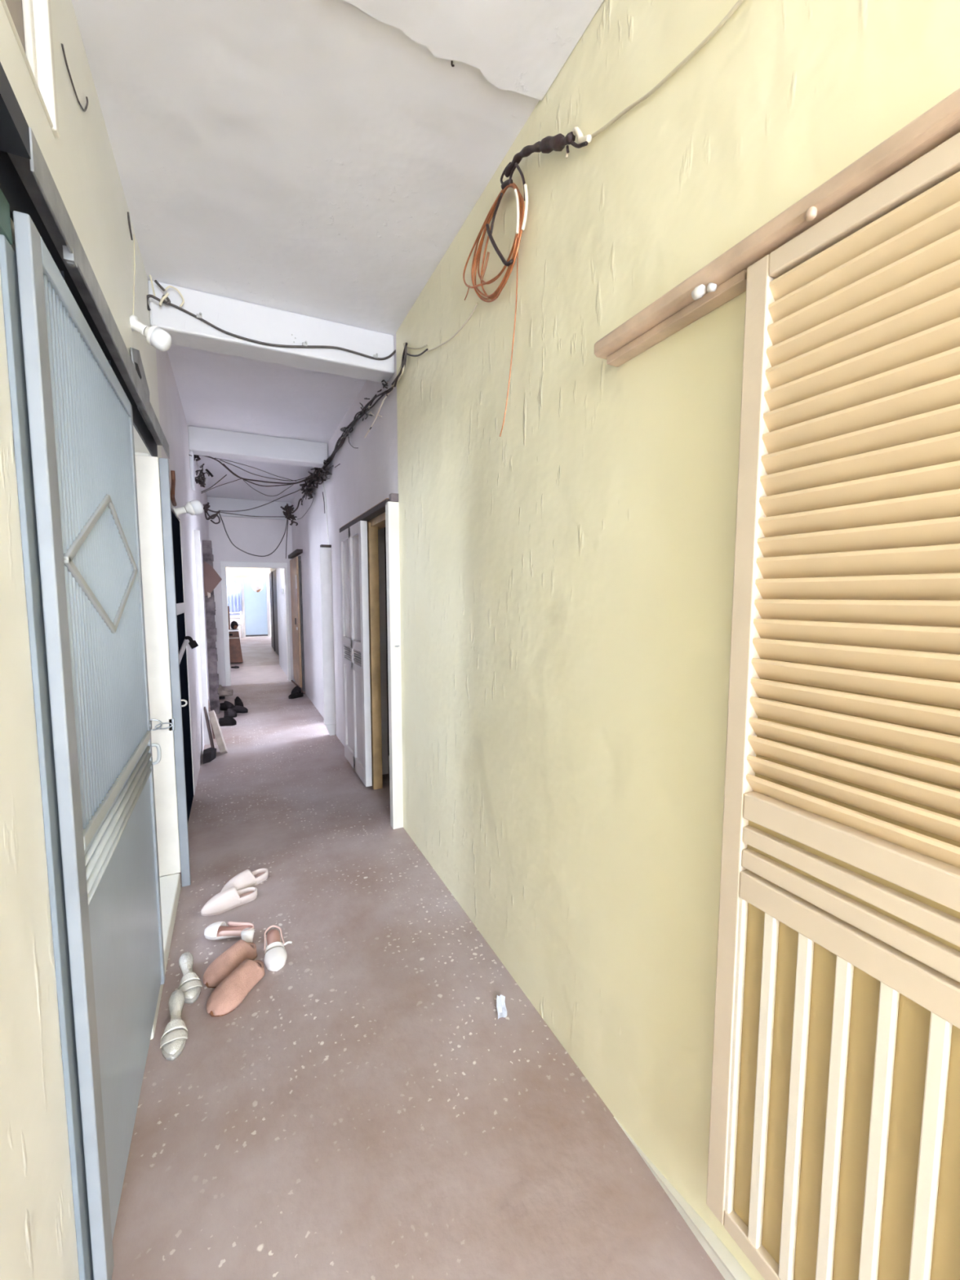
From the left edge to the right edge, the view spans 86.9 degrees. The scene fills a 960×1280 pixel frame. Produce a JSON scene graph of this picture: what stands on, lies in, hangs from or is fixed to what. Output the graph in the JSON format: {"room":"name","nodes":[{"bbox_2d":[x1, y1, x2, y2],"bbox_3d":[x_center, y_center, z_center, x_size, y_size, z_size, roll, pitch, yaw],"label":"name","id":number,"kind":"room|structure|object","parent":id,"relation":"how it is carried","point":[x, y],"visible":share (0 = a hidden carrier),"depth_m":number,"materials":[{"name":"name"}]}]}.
{"room":"apartment building corridor","nodes":[
{"label":"apartment building corridor","id":0,"kind":"room"},
{"bbox_2d":[0,0,209,1279],"bbox_3d":[-1.464,-0.212,2.058,0.205,2.960,13.000,-2,6,-26],"label":"wall","id":1,"kind":"structure","parent":0,"point":[38,1241],"depth_m":0.86,"materials":[{"name":"beige paint"}]},
{"bbox_2d":[4,0,25,52],"bbox_3d":[-0.690,-1.237,0.498,0.025,0.381,1.289,-2,6,-26],"label":"board","id":2,"kind":"object","parent":1,"relation":"attached to","point":[15,6],"visible":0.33,"depth_m":1.01,"materials":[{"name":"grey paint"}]},
{"bbox_2d":[0,0,59,137],"bbox_3d":[-0.661,-1.238,0.512,0.039,0.382,1.289,-2,6,-26],"label":"window","id":3,"kind":"structure","parent":1,"relation":"in","point":[38,55],"depth_m":1.07,"materials":[{"name":"beige paint"}]},
{"bbox_2d":[61,43,88,111],"bbox_3d":[-1.026,-1.428,1.286,0.004,0.105,0.250,-2,6,-26],"label":"wire","id":4,"kind":"object","parent":1,"relation":"attached to","point":[62,45],"visible":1,"depth_m":1.25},
{"bbox_2d":[13,210,165,1279],"bbox_3d":[-0.943,0.269,1.350,0.062,2.028,0.940,-2,6,-26],"label":"sliding door","id":5,"kind":"structure","parent":1,"relation":"in","point":[81,419],"depth_m":1.11,"materials":[{"name":"blue paint"}]},
{"bbox_2d":[0,62,191,1279],"bbox_3d":[-1.075,0.122,1.340,0.278,2.422,2.620,-2,6,-26],"label":"frame","id":6,"kind":"object","parent":1,"relation":"attached to","point":[28,186],"visible":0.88,"depth_m":0.97,"materials":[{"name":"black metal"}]},
{"bbox_2d":[127,212,133,239],"bbox_3d":[-1.365,-1.613,1.976,0.008,0.067,0.068,-2,6,-26],"label":"wall slot","id":7,"kind":"object","parent":1,"relation":"attached to","point":[128,215],"visible":1,"depth_m":1.97,"materials":[{"name":"grey"}]},
{"bbox_2d":[132,234,135,315],"bbox_3d":[-1.374,-1.434,2.008,0.004,0.428,0.177,-2,6,-26],"label":"wire","id":8,"kind":"object","parent":1,"relation":"attached to","point":[133,234],"visible":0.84,"depth_m":2.04,"materials":[{"name":"beige"}]},
{"bbox_2d":[129,315,172,351],"bbox_3d":[-1.279,-1.187,1.963,0.147,0.116,0.076,-1,5,-15],"label":"light bulb","id":9,"kind":"object","parent":1,"relation":"attached to","point":[158,338],"visible":0.98,"depth_m":1.94,"materials":[{"name":"white plastic"}]},
{"bbox_2d":[150,873,181,1039],"bbox_3d":[-1.387,1.234,2.028,0.248,0.085,0.950,-2,6,-26],"label":"sill","id":10,"kind":"structure","parent":1,"relation":"attached to","point":[170,885],"depth_m":2.22,"materials":[{"name":"beige paint"}]},
{"bbox_2d":[170,470,176,506],"bbox_3d":[-1.843,-0.917,3.040,0.023,0.214,0.118,-2,6,-26],"label":"wire","id":11,"kind":"object","parent":1,"relation":"attached to","point":[172,472],"visible":0.97,"depth_m":3.04,"materials":[{"name":"plastic"}]},
{"bbox_2d":[171,511,198,822],"bbox_3d":[-1.928,0.178,3.284,0.164,1.968,0.690,-2,6,-26],"label":"door","id":12,"kind":"structure","parent":1,"relation":"in","point":[180,605],"depth_m":3.33,"materials":[{"name":"black paint"}]},
{"bbox_2d":[181,699,187,706],"bbox_3d":[-1.703,0.360,2.884,0.067,0.043,0.010,-2,6,-26],"label":"hasp eye","id":13,"kind":"object","parent":12,"relation":"attached to","point":[184,700],"visible":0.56,"depth_m":2.89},
{"bbox_2d":[173,499,203,517],"bbox_3d":[-1.841,-0.827,3.196,0.171,0.119,0.093,-2,6,-26],"label":"light bulb","id":14,"kind":"object","parent":1,"relation":"attached to","point":[193,507],"visible":0.97,"depth_m":3.17,"materials":[{"name":"white plastic"}]},
{"bbox_2d":[203,502,220,524],"bbox_3d":[-2.917,-1.372,5.478,0.084,0.226,0.185,4,6,37],"label":"wire tangle","id":15,"kind":"object","parent":1,"relation":"attached to","point":[206,506],"visible":0.98,"depth_m":5.48,"materials":[{"name":"black rubber"}]},
{"bbox_2d":[226,567,271,637],"bbox_3d":[-8.127,-1.596,17.536,1.900,3.000,0.220,-2,6,-26],"label":"wall","id":16,"kind":"structure","parent":0,"point":[230,571],"depth_m":17.42,"materials":[{"name":"paint"}]},
{"bbox_2d":[226,578,241,615],"bbox_3d":[-8.432,-1.455,17.188,0.603,1.220,0.053,-2,6,-26],"label":"hanging cloth","id":17,"kind":"object","parent":16,"relation":"hanging from","point":[233,596],"visible":0.71,"depth_m":17.22,"materials":[{"name":"white fabric"}]},
{"bbox_2d":[240,577,271,637],"bbox_3d":[-7.751,-1.121,17.558,0.880,2.050,0.138,-2,6,-26],"label":"door","id":18,"kind":"structure","parent":16,"relation":"in","point":[255,606],"depth_m":17.57,"materials":[{"name":"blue paint"}]},
{"bbox_2d":[251,581,263,592],"bbox_3d":[-7.683,-1.838,17.491,0.379,0.390,0.078,-2,6,-26],"label":"hat","id":19,"kind":"object","parent":18,"relation":"attached to","point":[257,586],"visible":1,"depth_m":17.48,"materials":[{"name":"white wicker"}]},
{"bbox_2d":[208,515,295,685],"bbox_3d":[-3.708,-0.760,8.280,1.595,2.960,0.200,-2,6,-26],"label":"wall","id":20,"kind":"structure","parent":0,"point":[255,536],"depth_m":8.09,"materials":[{"name":"grey paint"}]},
{"bbox_2d":[220,560,291,685],"bbox_3d":[-3.674,-0.275,8.334,0.985,1.985,0.230,-2,6,-26],"label":"door frame","id":21,"kind":"structure","parent":20,"relation":"attached to","point":[224,564],"depth_m":8.10,"materials":[{"name":"white paint"}]},
{"bbox_2d":[275,568,287,675],"bbox_3d":[-3.653,-0.845,9.582,0.200,2.900,2.100,-2,6,-26],"label":"wall","id":22,"kind":"structure","parent":0,"point":[279,571],"depth_m":9.64,"materials":[{"name":"white paint"}]},
{"bbox_2d":[71,0,539,502],"bbox_3d":[-0.818,-1.773,2.234,1.700,0.120,13.000,-2,6,-26],"label":"ceiling","id":23,"kind":"structure","parent":0,"point":[315,158],"depth_m":1.79,"materials":[{"name":"white paint"}]},
{"bbox_2d":[146,275,184,311],"bbox_3d":[-1.505,-1.660,2.417,0.161,0.212,0.040,-2,6,-26],"label":"wire loop","id":24,"kind":"object","parent":23,"relation":"hanging from","point":[164,296],"visible":0.96,"depth_m":2.41,"materials":[{"name":"beige plastic"}]},
{"bbox_2d":[207,496,291,519],"bbox_3d":[-3.640,-2.085,8.046,1.215,0.280,0.070,-2,6,-26],"label":"ceiling beam","id":25,"kind":"structure","parent":23,"relation":"attached to","point":[216,504],"depth_m":7.99,"materials":[{"name":"white paint"}]},
{"bbox_2d":[187,425,328,490],"bbox_3d":[-2.099,-1.675,4.883,1.215,0.540,0.190,-2,6,-26],"label":"ceiling beam","id":26,"kind":"structure","parent":23,"relation":"attached to","point":[206,442],"depth_m":4.77,"materials":[{"name":"white paint"}]},
{"bbox_2d":[193,454,213,487],"bbox_3d":[-2.654,-1.634,4.828,0.202,0.358,0.122,-2,6,-26],"label":"wire tangle","id":27,"kind":"object","parent":26,"relation":"hanging from","point":[201,479],"visible":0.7,"depth_m":4.82,"materials":[{"name":"black plastic"}]},
{"bbox_2d":[200,474,226,492],"bbox_3d":[-2.556,-1.506,4.871,0.228,0.190,0.008,-2,6,-26],"label":"wire","id":28,"kind":"object","parent":27,"relation":"hanging from","point":[226,474],"visible":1,"depth_m":4.87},
{"bbox_2d":[214,457,297,481],"bbox_3d":[-2.269,-1.732,5.174,0.017,0.096,0.822,5,7,44],"label":"wire","id":29,"kind":"object","parent":27,"relation":"hanging from","point":[215,458],"visible":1,"depth_m":5.15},
{"bbox_2d":[147,280,394,383],"bbox_3d":[-1.082,-1.653,2.775,1.215,0.215,0.180,-2,6,-26],"label":"ceiling beam","id":30,"kind":"structure","parent":23,"relation":"attached to","point":[248,320],"depth_m":2.69,"materials":[{"name":"white paint"}]},
{"bbox_2d":[162,301,395,359],"bbox_3d":[-0.992,-1.629,2.704,1.220,0.160,0.026,-2,6,-26],"label":"cable","id":31,"kind":"object","parent":30,"relation":"attached to","point":[199,317],"visible":0.94,"depth_m":2.68,"materials":[{"name":"grey plastic"}]},
{"bbox_2d":[342,0,604,100],"bbox_3d":[0.815,-1.408,-1.138,1.208,0.014,5.432,-2,6,-26],"label":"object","id":32,"kind":"structure","parent":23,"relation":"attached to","point":[522,46],"depth_m":1.35,"materials":[{"name":"white paint"}]},
{"bbox_2d":[384,527,389,755],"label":"door","id":33,"kind":"structure","parent":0,"point":[384,527],"depth_m":4.51,"materials":[{"name":"paint"}]},
{"bbox_2d":[111,636,724,1279],"bbox_3d":[-2.830,0.988,5.961,6.400,0.124,29.000,-2,6,-26],"label":"floor","id":34,"kind":"structure","parent":0,"point":[367,1109],"depth_m":1.49,"materials":[{"name":"beige concrete"}]},
{"bbox_2d":[160,989,187,1061],"bbox_3d":[-1.019,1.279,1.692,0.078,0.054,0.250,-3,6,-28],"label":"sandal","id":35,"kind":"object","parent":34,"relation":"on","point":[175,1036],"visible":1,"depth_m":1.65,"materials":[{"name":"white plastic"}]},
{"bbox_2d":[177,951,202,1004],"bbox_3d":[-1.092,1.261,1.898,0.078,0.054,0.228,-4,6,-35],"label":"sandal","id":36,"kind":"object","parent":34,"relation":"on","point":[190,984],"visible":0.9,"depth_m":1.87,"materials":[{"name":"white plastic"}]},
{"bbox_2d":[193,529,209,745],"bbox_3d":[-2.670,-0.007,4.864,0.052,2.060,0.050,-2,6,-26],"label":"post","id":37,"kind":"object","parent":34,"relation":"on","point":[197,532],"visible":0.84,"depth_m":4.84,"materials":[{"name":"white paint"}]},
{"bbox_2d":[202,747,216,764],"bbox_3d":[-2.383,1.015,4.463,0.112,0.090,0.195,-2,6,-26],"label":"scrap","id":38,"kind":"object","parent":34,"relation":"on","point":[210,753],"visible":1,"depth_m":4.42,"materials":[{"name":"grey"}]},
{"bbox_2d":[204,706,214,747],"bbox_3d":[-2.489,0.848,4.670,0.055,0.427,0.352,-4,7,-39],"label":"plank","id":39,"kind":"object","parent":34,"relation":"on","point":[208,726],"visible":0.7,"depth_m":4.65,"materials":[{"name":"grey wood"}]},
{"bbox_2d":[202,540,220,714],"bbox_3d":[-3.261,-0.141,6.152,0.117,2.100,0.096,-2,6,-26],"label":"post","id":40,"kind":"object","parent":34,"relation":"on","point":[208,557],"visible":0.68,"depth_m":6.12,"materials":[{"name":"brown wood"}]},
{"bbox_2d":[204,561,222,597],"bbox_3d":[-3.191,-0.719,6.054,0.194,0.433,0.010,-2,6,-26],"label":"cardboard piece","id":41,"kind":"object","parent":40,"relation":"attached to","point":[211,579],"visible":0.95,"depth_m":6.04,"materials":[{"name":"brown cardboard"}]},
{"bbox_2d":[208,700,215,738],"bbox_3d":[-2.728,0.790,5.132,0.063,0.416,0.125,-2,6,-26],"label":"plank","id":42,"kind":"object","parent":34,"relation":"on","point":[209,708],"visible":0.45,"depth_m":5.09,"materials":[{"name":"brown wood"}]},
{"bbox_2d":[208,710,227,754],"bbox_3d":[-2.433,0.863,4.712,0.312,0.391,0.106,4,7,41],"label":"plank","id":43,"kind":"object","parent":34,"relation":"on","point":[213,718],"visible":0.92,"depth_m":4.67,"materials":[{"name":"beige wood"}]},
{"bbox_2d":[217,684,232,696],"bbox_3d":[-3.816,0.726,7.522,0.265,0.124,0.504,-2,6,-26],"label":"rag","id":44,"kind":"object","parent":34,"relation":"on","point":[221,691],"visible":0.78,"depth_m":7.42,"materials":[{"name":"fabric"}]},
{"bbox_2d":[219,701,235,710],"bbox_3d":[-3.203,0.831,6.420,0.209,0.118,0.098,1,5,13],"label":"shoe","id":45,"kind":"object","parent":34,"relation":"on","point":[225,705],"visible":0.7,"depth_m":6.39,"materials":[{"name":"black"}]},
{"bbox_2d":[218,715,236,726],"bbox_3d":[-2.828,0.899,5.676,0.179,0.113,0.097,-2,5,-19],"label":"shoe","id":46,"kind":"object","parent":34,"relation":"on","point":[226,720],"visible":0.98,"depth_m":5.65,"materials":[{"name":"black"}]},
{"bbox_2d":[200,886,257,915],"bbox_3d":[-1.174,1.206,2.377,0.243,0.079,0.094,-4,6,-39],"label":"slipper","id":47,"kind":"object","parent":34,"relation":"on","point":[225,900],"visible":1,"depth_m":2.35,"materials":[{"name":"white fabric"}]},
{"bbox_2d":[204,921,254,942],"bbox_3d":[-1.053,1.234,2.137,0.226,0.071,0.079,1,5,7],"label":"sandal","id":48,"kind":"object","parent":34,"relation":"on","point":[219,930],"visible":0.99,"depth_m":2.12,"materials":[{"name":"white leather"}]},
{"bbox_2d":[202,939,257,987],"bbox_3d":[-0.968,1.240,1.971,0.119,0.082,0.213,2,6,25],"label":"slipper","id":49,"kind":"object","parent":34,"relation":"on","point":[229,960],"visible":0.91,"depth_m":1.93,"materials":[{"name":"brown"}]},
{"bbox_2d":[223,708,236,717],"bbox_3d":[-2.995,0.871,6.072,0.166,0.098,0.098,2,5,22],"label":"shoe","id":50,"kind":"object","parent":34,"relation":"on","point":[228,712],"visible":0.96,"depth_m":6.04,"materials":[{"name":"black"}]},
{"bbox_2d":[231,666,239,668],"bbox_3d":[-4.887,0.540,10.109,0.168,0.048,0.098,1,5,12],"label":"shoe","id":51,"kind":"object","parent":34,"relation":"on","point":[232,667],"visible":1,"depth_m":10.08,"materials":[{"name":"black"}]},
{"bbox_2d":[205,958,265,1017],"bbox_3d":[-0.890,1.251,1.857,0.119,0.082,0.237,2,5,18],"label":"slipper","id":52,"kind":"object","parent":34,"relation":"on","point":[228,994],"visible":1,"depth_m":1.81,"materials":[{"name":"brown"}]},
{"bbox_2d":[228,628,243,662],"bbox_3d":[-5.429,0.118,10.957,0.519,0.700,0.640,-2,6,-26],"label":"base cabinet","id":53,"kind":"object","parent":34,"relation":"on","point":[235,651],"visible":0.47,"depth_m":10.76,"materials":[{"name":"red wood"}]},
{"bbox_2d":[227,605,230,629],"bbox_3d":[-5.479,-0.474,10.847,0.220,0.500,0.300,-2,6,-26],"label":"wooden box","id":54,"kind":"object","parent":53,"relation":"on","point":[228,616],"visible":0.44,"depth_m":10.76,"materials":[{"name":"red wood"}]},
{"bbox_2d":[230,621,238,629],"bbox_3d":[-5.298,-0.320,10.927,0.152,0.188,0.228,-2,6,-26],"label":"bag","id":55,"kind":"object","parent":53,"relation":"on","point":[233,624],"visible":1,"depth_m":10.88,"materials":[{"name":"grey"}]},
{"bbox_2d":[229,611,242,638],"bbox_3d":[-8.297,-0.495,17.004,0.560,0.900,0.050,-2,6,-26],"label":"railing","id":56,"kind":"object","parent":34,"relation":"on","point":[240,612],"visible":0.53,"depth_m":17.07,"materials":[{"name":"white metal"}]},
{"bbox_2d":[229,705,248,713],"bbox_3d":[-2.997,0.857,6.293,0.218,0.088,0.098,0,5,-4],"label":"shoe","id":57,"kind":"object","parent":34,"relation":"on","point":[237,708],"visible":0.87,"depth_m":6.26,"materials":[{"name":"black"}]},
{"bbox_2d":[234,696,244,706],"bbox_3d":[-3.107,0.807,6.520,0.096,0.147,0.236,-4,6,-36],"label":"shoe","id":58,"kind":"object","parent":34,"relation":"on","point":[237,701],"visible":0.72,"depth_m":6.48,"materials":[{"name":"black"}]},
{"bbox_2d":[220,867,268,892],"bbox_3d":[-1.174,1.193,2.527,0.094,0.079,0.250,3,6,34],"label":"slipper","id":59,"kind":"object","parent":34,"relation":"on","point":[246,878],"visible":0.76,"depth_m":2.51,"materials":[{"name":"white fabric"}]},
{"bbox_2d":[263,924,292,971],"bbox_3d":[-0.830,1.253,2.079,0.110,0.039,0.253,-2,6,-26],"label":"sandal","id":60,"kind":"object","parent":34,"relation":"on","point":[275,957],"visible":1,"depth_m":2.03,"materials":[{"name":"white leather"}]},
{"bbox_2d":[288,691,303,698],"bbox_3d":[-2.620,0.780,7.216,0.098,0.078,0.226,4,6,37],"label":"shoe","id":61,"kind":"object","parent":34,"relation":"on","point":[295,695],"visible":1,"depth_m":7.18,"materials":[{"name":"black"}]},
{"bbox_2d":[290,685,301,693],"bbox_3d":[-2.668,0.738,7.357,0.098,0.137,0.203,1,5,11],"label":"shoe","id":62,"kind":"object","parent":34,"relation":"on","point":[295,689],"visible":0.7,"depth_m":7.32,"materials":[{"name":"black"}]},
{"bbox_2d":[291,680,305,693],"bbox_3d":[-2.711,0.699,7.557,0.034,0.162,0.428,-5,7,-44],"label":"leaning stick","id":63,"kind":"object","parent":34,"relation":"on","point":[292,681],"visible":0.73,"depth_m":7.61,"materials":[{"name":"brown wood"}]},
{"bbox_2d":[319,544,335,735],"bbox_3d":[-1.556,0.017,5.190,0.120,1.955,0.080,-2,6,-26],"label":"post","id":64,"kind":"object","parent":34,"relation":"on","point":[325,550],"visible":0.94,"depth_m":5.16,"materials":[{"name":"white paint"}]},
{"bbox_2d":[496,994,506,1018],"bbox_3d":[0.076,1.285,1.778,0.034,0.018,0.089,0,5,-3],"label":"paper scrap","id":65,"kind":"object","parent":34,"relation":"on","point":[500,1003],"visible":1,"depth_m":1.78,"materials":[{"name":"white paper"}]},
{"bbox_2d":[613,1116,751,1279],"bbox_3d":[0.803,1.380,0.512,0.036,0.060,2.000,-2,6,-26],"label":"baseboard","id":66,"kind":"structure","parent":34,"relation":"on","point":[726,1263],"depth_m":1.13,"materials":[{"name":"beige paint"}]},
{"bbox_2d":[291,0,959,1279],"bbox_3d":[-0.197,-0.265,2.669,0.180,2.960,13.000,-2,6,-26],"label":"wall","id":67,"kind":"structure","parent":0,"point":[566,575],"depth_m":1.36,"materials":[{"name":"yellow paint"}]},
{"bbox_2d":[288,549,302,558],"bbox_3d":[-2.823,-1.308,7.725,0.079,0.050,1.280,-2,6,-26],"label":"stub","id":68,"kind":"object","parent":67,"relation":"attached to","point":[297,552],"visible":0.91,"depth_m":7.51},
{"bbox_2d":[289,555,305,693],"bbox_3d":[-2.871,-0.257,7.928,0.068,2.020,1.040,-2,6,-26],"label":"sliding door","id":69,"kind":"structure","parent":67,"relation":"in","point":[295,562],"depth_m":7.64,"materials":[{"name":"beige wood"}]},
{"bbox_2d":[322,482,328,544],"bbox_3d":[-1.614,-1.323,5.290,0.012,0.682,0.257,-2,6,-26],"label":"conduit","id":70,"kind":"object","parent":67,"relation":"attached to","point":[322,482],"visible":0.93,"depth_m":5.23,"materials":[{"name":"white plastic"}]},
{"bbox_2d":[299,342,408,505],"bbox_3d":[-1.442,-1.728,4.824,0.068,0.409,4.795,-2,6,-26],"label":"cable bundle","id":71,"kind":"object","parent":67,"relation":"attached to","point":[319,472],"visible":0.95,"depth_m":4.14,"materials":[{"name":"black plastic"}]},
{"bbox_2d":[195,454,312,484],"bbox_3d":[-2.293,-1.723,5.226,1.211,0.168,0.065,-5,7,-45],"label":"wire","id":72,"kind":"object","parent":71,"relation":"hanging from","point":[219,461],"visible":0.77,"depth_m":5.28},
{"bbox_2d":[201,478,241,493],"bbox_3d":[-2.532,-1.518,4.983,0.027,0.217,0.411,3,6,35],"label":"wire","id":73,"kind":"object","parent":72,"relation":"hanging from","point":[240,478],"visible":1,"depth_m":4.97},
{"bbox_2d":[243,480,293,496],"bbox_3d":[-2.216,-1.594,5.332,0.521,0.160,0.014,-5,7,-42],"label":"wire","id":74,"kind":"object","parent":72,"relation":"hanging from","point":[243,480],"visible":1,"depth_m":5.32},
{"bbox_2d":[218,486,305,511],"bbox_3d":[-2.511,-1.665,5.931,0.035,0.447,1.096,4,6,37],"label":"wire","id":75,"kind":"object","parent":71,"relation":"hanging from","point":[304,486],"visible":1,"depth_m":5.90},
{"bbox_2d":[219,459,311,480],"bbox_3d":[-2.197,-1.739,5.272,0.033,0.107,0.981,4,7,41],"label":"wire","id":76,"kind":"object","parent":71,"relation":"hanging from","point":[220,460],"visible":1,"depth_m":5.24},
{"bbox_2d":[222,463,309,486],"bbox_3d":[-2.194,-1.679,5.280,0.040,0.171,0.945,4,7,40],"label":"wire","id":77,"kind":"object","parent":71,"relation":"hanging from","point":[223,464],"visible":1,"depth_m":5.19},
{"bbox_2d":[280,497,302,558],"bbox_3d":[-2.473,-1.474,6.679,0.268,0.800,0.124,-4,6,-36],"label":"junction tangle","id":78,"kind":"object","parent":71,"relation":"hanging from","point":[288,509],"visible":1,"depth_m":6.64,"materials":[{"name":"black rubber"}]},
{"bbox_2d":[219,511,285,516],"bbox_3d":[-2.718,-1.508,6.093,0.061,0.134,1.191,1,5,15],"label":"wire","id":79,"kind":"object","parent":78,"relation":"hanging from","point":[220,512],"visible":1,"depth_m":6.09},
{"bbox_2d":[218,513,287,556],"bbox_3d":[-2.713,-1.280,6.116,0.098,0.536,1.204,2,5,17],"label":"wire","id":80,"kind":"object","parent":78,"relation":"hanging from","point":[219,513],"visible":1,"depth_m":6.03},
{"bbox_2d":[364,386,394,437],"bbox_3d":[-0.655,-1.440,3.238,0.009,0.096,0.720,-2,6,-26],"label":"loose wire","id":81,"kind":"object","parent":71,"relation":"hanging from","point":[384,397],"visible":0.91,"depth_m":3.22,"materials":[{"name":"beige"}]},
{"bbox_2d":[339,520,372,786],"bbox_3d":[-1.003,0.089,4.054,0.048,1.950,0.810,-2,6,-26],"label":"sliding door","id":82,"kind":"structure","parent":67,"relation":"in","point":[353,557],"depth_m":3.94,"materials":[{"name":"white paint"}]},
{"bbox_2d":[339,493,403,829],"bbox_3d":[-0.794,0.094,3.772,0.165,2.050,1.559,-2,6,-26],"label":"door frame","id":83,"kind":"structure","parent":67,"relation":"attached to","point":[385,513],"depth_m":3.14,"materials":[{"name":"beige paint"}]},
{"bbox_2d":[406,348,427,356],"bbox_3d":[-0.336,-1.494,2.618,0.008,0.147,0.373,-2,6,-26],"label":"cable","id":84,"kind":"object","parent":67,"relation":"attached to","point":[426,349],"visible":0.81,"depth_m":2.57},
{"bbox_2d":[407,344,426,349],"bbox_3d":[-0.339,-1.525,2.625,0.006,0.154,0.363,-2,6,-26],"label":"cable","id":85,"kind":"object","parent":67,"relation":"attached to","point":[426,344],"visible":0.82,"depth_m":2.58,"materials":[{"name":"beige paint"}]},
{"bbox_2d":[426,302,477,351],"bbox_3d":[-0.135,-1.347,2.221,0.006,0.087,0.576,-2,6,-26],"label":"cable","id":86,"kind":"object","parent":67,"relation":"attached to","point":[471,314],"visible":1,"depth_m":2.13,"materials":[{"name":"beige plastic"}]},
{"bbox_2d":[462,126,591,302],"bbox_3d":[0.108,-1.385,1.669,0.045,0.378,0.799,-2,6,-25],"label":"coil","id":87,"kind":"object","parent":67,"relation":"hanging from","point":[557,142],"visible":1,"depth_m":1.66,"materials":[{"name":"orange"}]},
{"bbox_2d":[499,237,518,436],"bbox_3d":[0.095,-1.034,1.715,0.012,0.652,0.086,-5,7,-43],"label":"hanging wire","id":88,"kind":"object","parent":87,"relation":"hanging from","point":[517,237],"visible":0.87,"depth_m":1.69,"materials":[{"name":"orange metal"}]},
{"bbox_2d":[591,0,743,137],"bbox_3d":[0.390,-1.259,1.138,0.008,0.111,0.466,-2,6,-26],"label":"cable","id":89,"kind":"object","parent":67,"relation":"attached to","point":[739,2],"visible":0.99,"depth_m":1.08,"materials":[{"name":"beige paint"}]},
{"bbox_2d":[594,88,959,1279],"bbox_3d":[0.633,0.266,0.693,0.077,1.918,1.490,-2,6,-26],"label":"sliding door","id":90,"kind":"structure","parent":67,"relation":"in","point":[834,1140],"depth_m":0.80,"materials":[{"name":"beige paint"}]},
{"bbox_3d":[-4.888,-1.095,12.417,0.185,2.900,4.100,-2,6,-26],"label":"wall","id":91,"kind":"structure","parent":0,"visible":0},
{"bbox_2d":[268,569,279,656],"bbox_3d":[-4.994,-0.675,12.381,0.060,2.030,3.940,-2,6,-26],"label":"door","id":92,"kind":"structure","parent":91,"relation":"in","point":[273,579],"depth_m":12.79,"materials":[{"name":"grey"}]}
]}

